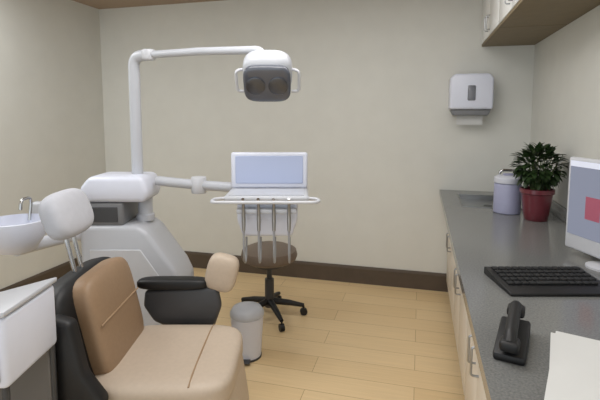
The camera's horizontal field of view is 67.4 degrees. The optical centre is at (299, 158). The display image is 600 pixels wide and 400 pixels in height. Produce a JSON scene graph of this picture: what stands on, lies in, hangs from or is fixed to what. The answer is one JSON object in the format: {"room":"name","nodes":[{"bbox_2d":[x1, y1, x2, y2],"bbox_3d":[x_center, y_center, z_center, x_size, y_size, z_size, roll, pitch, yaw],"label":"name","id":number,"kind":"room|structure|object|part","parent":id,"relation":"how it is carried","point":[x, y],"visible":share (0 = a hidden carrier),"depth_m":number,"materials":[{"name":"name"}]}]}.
{"room":"dental clinic","nodes":[
{"label":"dental clinic","id":0,"kind":"room"},
{"bbox_2d":[0,0,105,288],"bbox_3d":[-2.777,0.016,2.283,0.100,2.630,5.350,1,6,15],"label":"wall","id":1,"kind":"structure","parent":0,"point":[52,140],"depth_m":4.00,"materials":[{"name":"paint"}]},
{"bbox_2d":[0,256,81,291],"bbox_3d":[-2.735,1.252,2.330,0.018,0.160,5.232,1,6,15],"label":"baseboard","id":2,"kind":"structure","parent":1,"relation":"attached to","point":[60,270],"depth_m":4.04,"materials":[{"name":"brown wood"}]},
{"bbox_2d":[72,0,222,8],"bbox_3d":[-0.753,-1.271,1.615,4.290,0.060,5.350,1,6,15],"label":"ceiling","id":3,"kind":"structure","parent":0,"point":[99,4],"depth_m":4.34,"materials":[{"name":"paint"}]},
{"bbox_2d":[99,0,534,273],"bbox_3d":[-0.074,-0.175,4.267,4.090,2.630,0.100,1,6,15],"label":"wall","id":4,"kind":"structure","parent":0,"point":[371,116],"depth_m":4.11,"materials":[{"name":"paint"}]},
{"bbox_2d":[184,251,447,291],"bbox_3d":[-0.379,1.052,4.406,3.490,0.160,0.018,1,6,15],"label":"baseboard","id":5,"kind":"structure","parent":4,"relation":"attached to","point":[421,280],"depth_m":4.17,"materials":[{"name":"brown wood"}]},
{"bbox_2d":[448,73,493,124],"bbox_3d":[1.394,-0.480,3.684,0.330,0.410,0.203,1,6,15],"label":"dispenser","id":6,"kind":"object","parent":4,"relation":"attached to","point":[471,95],"visible":1,"depth_m":3.60,"materials":[{"name":"white plastic"}]},
{"bbox_2d":[450,109,490,115],"bbox_3d":[1.398,-0.377,3.711,0.304,0.049,0.169,1,6,15],"label":"outlet","id":7,"kind":"object","parent":6,"relation":"attached to","point":[455,112],"depth_m":3.63,"materials":[{"name":"grey plastic"}]},
{"bbox_2d":[193,268,464,399],"bbox_3d":[-0.753,1.407,1.872,4.290,0.060,5.350,1,6,15],"label":"floor","id":8,"kind":"structure","parent":0,"point":[354,341],"depth_m":3.07,"materials":[{"name":"wood"}]},
{"bbox_2d":[0,277,57,399],"bbox_3d":[-1.060,0.922,1.474,0.410,0.982,0.327,0,6,0],"label":"trolley","id":9,"kind":"object","parent":8,"relation":"on","point":[28,337],"visible":1,"depth_m":1.47,"materials":[{"name":"white plastic"}]},
{"bbox_3d":[-0.885,1.024,1.385,0.023,0.695,0.024,0,5,0],"label":"leg","id":10,"kind":"part","parent":9,"relation":"part of","materials":[{"name":"grey plastic"}]},
{"bbox_3d":[-1.060,0.917,1.613,0.350,0.524,0.015,0,5,0],"label":"panel","id":11,"kind":"part","parent":9,"relation":"part of","materials":[{"name":"grey plastic"}]},
{"bbox_3d":[-0.885,1.000,1.633,0.023,0.695,0.024,0,5,0],"label":"leg","id":12,"kind":"part","parent":9,"relation":"part of","materials":[{"name":"grey plastic"}]},
{"bbox_2d":[0,172,193,325],"bbox_3d":[-1.134,0.713,2.561,0.868,1.190,0.858,0,6,0],"label":"dental unit","id":13,"kind":"object","parent":8,"relation":"on","point":[125,224],"visible":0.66,"depth_m":2.65,"materials":[{"name":"white plastic"}]},
{"bbox_2d":[0,196,45,254],"bbox_3d":[-1.420,0.340,2.243,0.295,0.263,0.295,1,6,15],"label":"bowl","id":14,"kind":"object","parent":13,"relation":"on","point":[20,234],"depth_m":2.18,"materials":[{"name":"white ceramic"}]},
{"bbox_3d":[-1.010,0.857,2.683,0.460,0.640,0.008,0,5,0],"label":"service door","id":15,"kind":"part","parent":13,"relation":"part of","materials":[{"name":"grey plastic"}]},
{"bbox_2d":[128,46,300,173],"bbox_3d":[-0.533,-0.255,2.498,1.102,0.749,0.242,2,6,18],"label":"lamp","id":16,"kind":"object","parent":13,"relation":"on","point":[267,74],"visible":1,"depth_m":2.37,"materials":[{"name":"white plastic"}]},
{"bbox_3d":[-0.955,-0.276,2.719,0.163,0.749,0.068,2,6,20],"label":"post","id":17,"kind":"part","parent":16,"relation":"part of","materials":[{"name":"white plastic"}]},
{"bbox_2d":[155,152,320,235],"bbox_3d":[-0.388,0.196,2.529,0.987,0.445,0.535,0,6,0],"label":"tray","id":18,"kind":"object","parent":13,"relation":"attached to","point":[265,176],"visible":0.97,"depth_m":2.59,"materials":[{"name":"white plastic"}]},
{"bbox_3d":[-0.526,0.160,2.723,0.714,0.100,0.081,1,6,7],"label":"swing arm","id":19,"kind":"part","parent":18,"relation":"part of","materials":[{"name":"white plastic"}]},
{"bbox_2d":[241,198,247,262],"bbox_3d":[-0.298,0.387,2.427,0.022,0.374,0.154,0,6,0],"label":"dental handpiece","id":20,"kind":"object","parent":18,"relation":"hanging from","point":[245,239],"visible":0.93,"depth_m":2.38,"materials":[{"name":"metal"}]},
{"bbox_2d":[256,198,261,262],"bbox_3d":[-0.218,0.387,2.427,0.022,0.374,0.154,0,6,0],"label":"dental handpiece","id":21,"kind":"object","parent":18,"relation":"hanging from","point":[258,199],"visible":0.84,"depth_m":2.38,"materials":[{"name":"metal"}]},
{"bbox_3d":[-0.178,0.218,2.331,0.568,0.017,0.137,0,5,0],"label":"handle","id":22,"kind":"part","parent":18,"relation":"part of","materials":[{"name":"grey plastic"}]},
{"bbox_2d":[224,187,308,200],"bbox_3d":[-0.178,0.198,2.531,0.450,0.037,0.340,0,5,0],"label":"tray","id":23,"kind":"object","parent":18,"relation":"on","point":[235,193],"depth_m":2.42,"materials":[{"name":"white plastic"}]},
{"bbox_3d":[-0.178,0.066,2.601,0.390,0.160,0.006,0,6,0],"label":"viewer panel","id":24,"kind":"part","parent":18,"relation":"part of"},
{"bbox_2d":[272,198,275,262],"bbox_3d":[-0.138,0.387,2.427,0.022,0.374,0.154,0,6,0],"label":"dental handpiece","id":25,"kind":"object","parent":18,"relation":"hanging from","point":[273,199],"visible":0.92,"depth_m":2.37,"materials":[{"name":"metal"}]},
{"bbox_2d":[287,198,290,262],"bbox_3d":[-0.058,0.387,2.427,0.022,0.374,0.154,0,6,0],"label":"dental handpiece","id":26,"kind":"object","parent":18,"relation":"hanging from","point":[288,199],"visible":0.91,"depth_m":2.37,"materials":[{"name":"metal"}]},
{"bbox_2d":[38,188,248,399],"bbox_3d":[-0.654,0.746,2.006,0.821,1.231,0.740,0,6,0],"label":"dental chair","id":27,"kind":"object","parent":8,"relation":"on","point":[104,349],"visible":0.98,"depth_m":1.88,"materials":[{"name":"leather"},{"name":"black plastic"},{"name":"white plastic"}]},
{"bbox_3d":[-0.842,0.691,1.995,0.182,0.440,0.440,0,5,0],"label":"backrest","id":28,"kind":"part","parent":27,"relation":"part of","materials":[{"name":"beige leather"}]},
{"bbox_3d":[-0.570,0.906,1.996,0.600,0.134,0.560,0,5,0],"label":"seat","id":29,"kind":"part","parent":27,"relation":"part of","materials":[{"name":"beige leather"}]},
{"bbox_3d":[-0.650,0.637,2.302,0.360,0.056,0.085,0,5,0],"label":"armrest","id":30,"kind":"part","parent":27,"relation":"part of","materials":[{"name":"black plastic"}]},
{"bbox_2d":[230,301,263,364],"bbox_3d":[-0.340,1.107,2.886,0.218,0.344,0.244,0,6,0],"label":"pedal bin","id":31,"kind":"object","parent":8,"relation":"on","point":[246,316],"visible":0.81,"depth_m":2.82,"materials":[{"name":"white plastic"}]},
{"bbox_3d":[-0.340,0.968,2.886,0.218,0.068,0.218,0,5,0],"label":"lid","id":32,"kind":"part","parent":31,"relation":"part of","materials":[{"name":"white plastic"}]},
{"bbox_2d":[241,241,306,331],"bbox_3d":[-0.212,0.945,3.458,0.540,0.555,0.567,0,6,-5],"label":"stool","id":33,"kind":"object","parent":8,"relation":"on","point":[270,299],"visible":0.74,"depth_m":3.38,"materials":[{"name":"brown leather"}]},
{"bbox_3d":[-0.357,1.109,3.546,0.252,0.085,0.052,3,6,31],"label":"leg","id":34,"kind":"part","parent":33,"relation":"part of","materials":[{"name":"black plastic"}]},
{"bbox_3d":[-0.342,1.124,3.380,0.252,0.085,0.052,-5,7,-41],"label":"leg","id":35,"kind":"part","parent":33,"relation":"part of","materials":[{"name":"black plastic"}]},
{"bbox_3d":[-0.235,0.727,3.436,0.430,0.115,0.430,0,6,-5],"label":"seat","id":36,"kind":"part","parent":33,"relation":"part of","materials":[{"name":"brown leather"}]},
{"bbox_3d":[-0.179,1.128,3.343,0.052,0.085,0.252,-2,6,-23],"label":"leg","id":37,"kind":"part","parent":33,"relation":"part of","materials":[{"name":"black plastic"}]},
{"bbox_3d":[-0.093,1.114,3.485,0.252,0.085,0.052,0,6,-5],"label":"leg","id":38,"kind":"part","parent":33,"relation":"part of","materials":[{"name":"black plastic"}]},
{"bbox_2d":[446,233,454,319],"bbox_3d":[1.458,0.791,3.449,0.650,0.864,0.840,1,6,15],"label":"base cabinet","id":39,"kind":"object","parent":8,"relation":"on","point":[450,258],"visible":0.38,"depth_m":3.47,"materials":[{"name":"beige wood"}]},
{"bbox_3d":[1.242,0.814,3.727,0.020,0.555,0.415,1,6,15],"label":"door","id":40,"kind":"part","parent":39,"relation":"part of","materials":[{"name":"laminate"}]},
{"bbox_3d":[1.134,0.853,3.324,0.020,0.555,0.415,1,6,15],"label":"door","id":41,"kind":"part","parent":39,"relation":"part of","materials":[{"name":"laminate"}]},
{"bbox_2d":[453,264,467,395],"bbox_3d":[1.236,0.871,2.622,0.650,0.864,0.840,1,6,15],"label":"base cabinet","id":42,"kind":"object","parent":8,"relation":"on","point":[460,317],"visible":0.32,"depth_m":2.61,"materials":[{"name":"beige wood"}]},
{"bbox_3d":[0.952,0.731,2.737,0.035,0.130,0.010,1,6,15],"label":"handle","id":43,"kind":"part","parent":42,"relation":"part of","materials":[{"name":"metal"}]},
{"bbox_3d":[1.020,0.894,2.900,0.020,0.555,0.415,1,6,15],"label":"door","id":44,"kind":"part","parent":42,"relation":"part of","materials":[{"name":"laminate"}]},
{"bbox_3d":[0.926,0.740,2.641,0.035,0.130,0.010,1,6,15],"label":"handle","id":45,"kind":"part","parent":42,"relation":"part of","materials":[{"name":"metal"}]},
{"bbox_3d":[0.911,0.932,2.497,0.020,0.555,0.415,1,6,15],"label":"door","id":46,"kind":"part","parent":42,"relation":"part of","materials":[{"name":"laminate"}]},
{"bbox_2d":[439,190,599,399],"bbox_3d":[1.099,0.461,2.150,0.698,0.040,3.478,1,6,15],"label":"countertop","id":47,"kind":"structure","parent":42,"relation":"on","point":[480,238],"depth_m":1.67,"materials":[{"name":"grey stone"}]},
{"bbox_2d":[457,194,522,209],"bbox_3d":[1.409,0.340,3.377,0.396,0.042,0.516,1,6,15],"label":"sink","id":48,"kind":"object","parent":47,"relation":"in","point":[467,200],"visible":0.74,"depth_m":3.55,"materials":[{"name":"metal"}]},
{"bbox_2d":[498,169,514,174],"bbox_3d":[1.584,0.201,3.342,0.228,0.250,0.106,1,6,15],"label":"faucet","id":49,"kind":"object","parent":47,"relation":"on","point":[501,170],"visible":0.25,"depth_m":3.32,"materials":[{"name":"silver metal"}]},
{"bbox_2d":[493,173,522,214],"bbox_3d":[1.374,0.229,2.980,0.174,0.262,0.174,1,6,15],"label":"wipes canister","id":50,"kind":"object","parent":47,"relation":"on","point":[507,196],"visible":0.84,"depth_m":2.91,"materials":[{"name":"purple plastic"}]},
{"bbox_3d":[1.374,0.136,2.971,0.174,0.050,0.174,1,6,15],"label":"lid","id":51,"kind":"part","parent":50,"relation":"part of","materials":[{"name":"grey plastic"}]},
{"bbox_2d":[493,300,530,365],"bbox_3d":[0.593,0.474,1.254,0.080,0.107,0.230,3,6,30],"label":"desk telephone","id":52,"kind":"object","parent":47,"relation":"on","point":[511,345],"visible":1,"depth_m":1.20,"materials":[{"name":"black plastic"}]},
{"bbox_2d":[510,142,569,221],"bbox_3d":[1.462,0.140,2.758,0.349,0.483,0.337,1,6,15],"label":"potted plant","id":53,"kind":"object","parent":47,"relation":"on","point":[536,197],"visible":1,"depth_m":2.71,"materials":[{"name":"green plant"}]},
{"bbox_3d":[1.458,0.282,2.776,0.196,0.197,0.196,1,6,15],"label":"pot","id":54,"kind":"part","parent":53,"relation":"part of","materials":[{"name":"red ceramic"}]},
{"bbox_2d":[484,266,599,295],"bbox_3d":[0.945,0.464,1.720,0.390,0.036,0.240,0,6,0],"label":"keyboard","id":55,"kind":"object","parent":47,"relation":"on","point":[514,280],"visible":1,"depth_m":1.70,"materials":[{"name":"black plastic"}]},
{"bbox_2d":[544,331,599,399],"bbox_3d":[0.749,0.534,1.037,0.319,0.026,0.433,3,6,31],"label":"paper stack","id":56,"kind":"object","parent":47,"relation":"on","point":[574,365],"visible":1,"depth_m":1.10,"materials":[{"name":"white paper"}]},
{"bbox_2d":[565,157,599,271],"bbox_3d":[1.288,0.238,1.881,0.140,0.455,0.430,-1,6,-9],"label":"computer monitor","id":57,"kind":"object","parent":47,"relation":"on","point":[583,203],"visible":1,"depth_m":1.98,"materials":[{"name":"grey plastic"}]},
{"bbox_3d":[1.258,0.221,1.936,0.001,0.100,0.080,-1,6,-9],"label":"screen panel","id":58,"kind":"part","parent":57,"relation":"part of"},
{"bbox_2d":[465,318,486,399],"bbox_3d":[1.013,0.950,1.795,0.650,0.864,0.840,1,6,15],"label":"base cabinet","id":59,"kind":"object","parent":8,"relation":"on","point":[474,388],"visible":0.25,"depth_m":1.92,"materials":[{"name":"beige wood"}]},
{"bbox_3d":[0.797,0.973,2.073,0.020,0.555,0.415,1,6,15],"label":"door","id":60,"kind":"part","parent":59,"relation":"part of","materials":[{"name":"laminate"}]},
{"bbox_3d":[0.729,0.811,1.910,0.035,0.130,0.010,1,6,15],"label":"handle","id":61,"kind":"part","parent":59,"relation":"part of","materials":[{"name":"metal"}]},
{"bbox_3d":[0.703,0.820,1.814,0.035,0.130,0.010,1,6,15],"label":"handle","id":62,"kind":"part","parent":59,"relation":"part of","materials":[{"name":"metal"}]},
{"bbox_3d":[0.689,1.012,1.670,0.020,0.555,0.415,1,6,15],"label":"door","id":63,"kind":"part","parent":59,"relation":"part of","materials":[{"name":"laminate"}]},
{"bbox_2d":[529,5,599,208],"bbox_3d":[1.270,0.120,1.204,0.100,2.630,5.350,1,6,15],"label":"wall","id":64,"kind":"structure","parent":0,"point":[566,78],"depth_m":2.75,"materials":[{"name":"paint"}]},
{"bbox_2d":[481,0,567,46],"bbox_3d":[1.567,-1.133,3.237,0.431,0.516,0.845,1,6,15],"label":"upper cabinet","id":65,"kind":"object","parent":64,"relation":"attached to","point":[492,34],"visible":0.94,"depth_m":3.23,"materials":[{"name":"beige laminate"}]},
{"bbox_3d":[1.450,-1.166,3.484,0.019,0.491,0.418,1,6,15],"label":"door","id":66,"kind":"part","parent":65,"relation":"part of","materials":[{"name":"white laminate"}]},
{"bbox_3d":[1.341,-1.127,3.079,0.019,0.491,0.418,1,6,15],"label":"door","id":67,"kind":"part","parent":65,"relation":"part of","materials":[{"name":"white laminate"}]},
{"bbox_3d":[1.583,-0.886,3.256,0.398,0.019,0.845,1,6,15],"label":"panel","id":68,"kind":"part","parent":65,"relation":"part of","materials":[{"name":"beige laminate"}]},
{"bbox_2d":[528,185,566,222],"bbox_3d":[1.426,0.409,2.057,0.020,0.080,3.478,1,6,15],"label":"backsplash","id":69,"kind":"structure","parent":64,"relation":"attached to","point":[558,210],"depth_m":2.82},
{"bbox_2d":[499,0,599,26],"bbox_3d":[1.345,-1.054,2.412,0.431,0.516,0.850,1,6,15],"label":"upper cabinet","id":70,"kind":"object","parent":64,"relation":"attached to","point":[512,13],"visible":1,"depth_m":2.50,"materials":[{"name":"beige laminate"}]},
{"bbox_3d":[1.229,-1.087,2.661,0.019,0.491,0.420,1,6,15],"label":"door","id":71,"kind":"part","parent":70,"relation":"part of","materials":[{"name":"white laminate"}]},
{"bbox_3d":[1.119,-1.047,2.253,0.019,0.491,0.420,1,6,15],"label":"door","id":72,"kind":"part","parent":70,"relation":"part of","materials":[{"name":"white laminate"}]}
]}

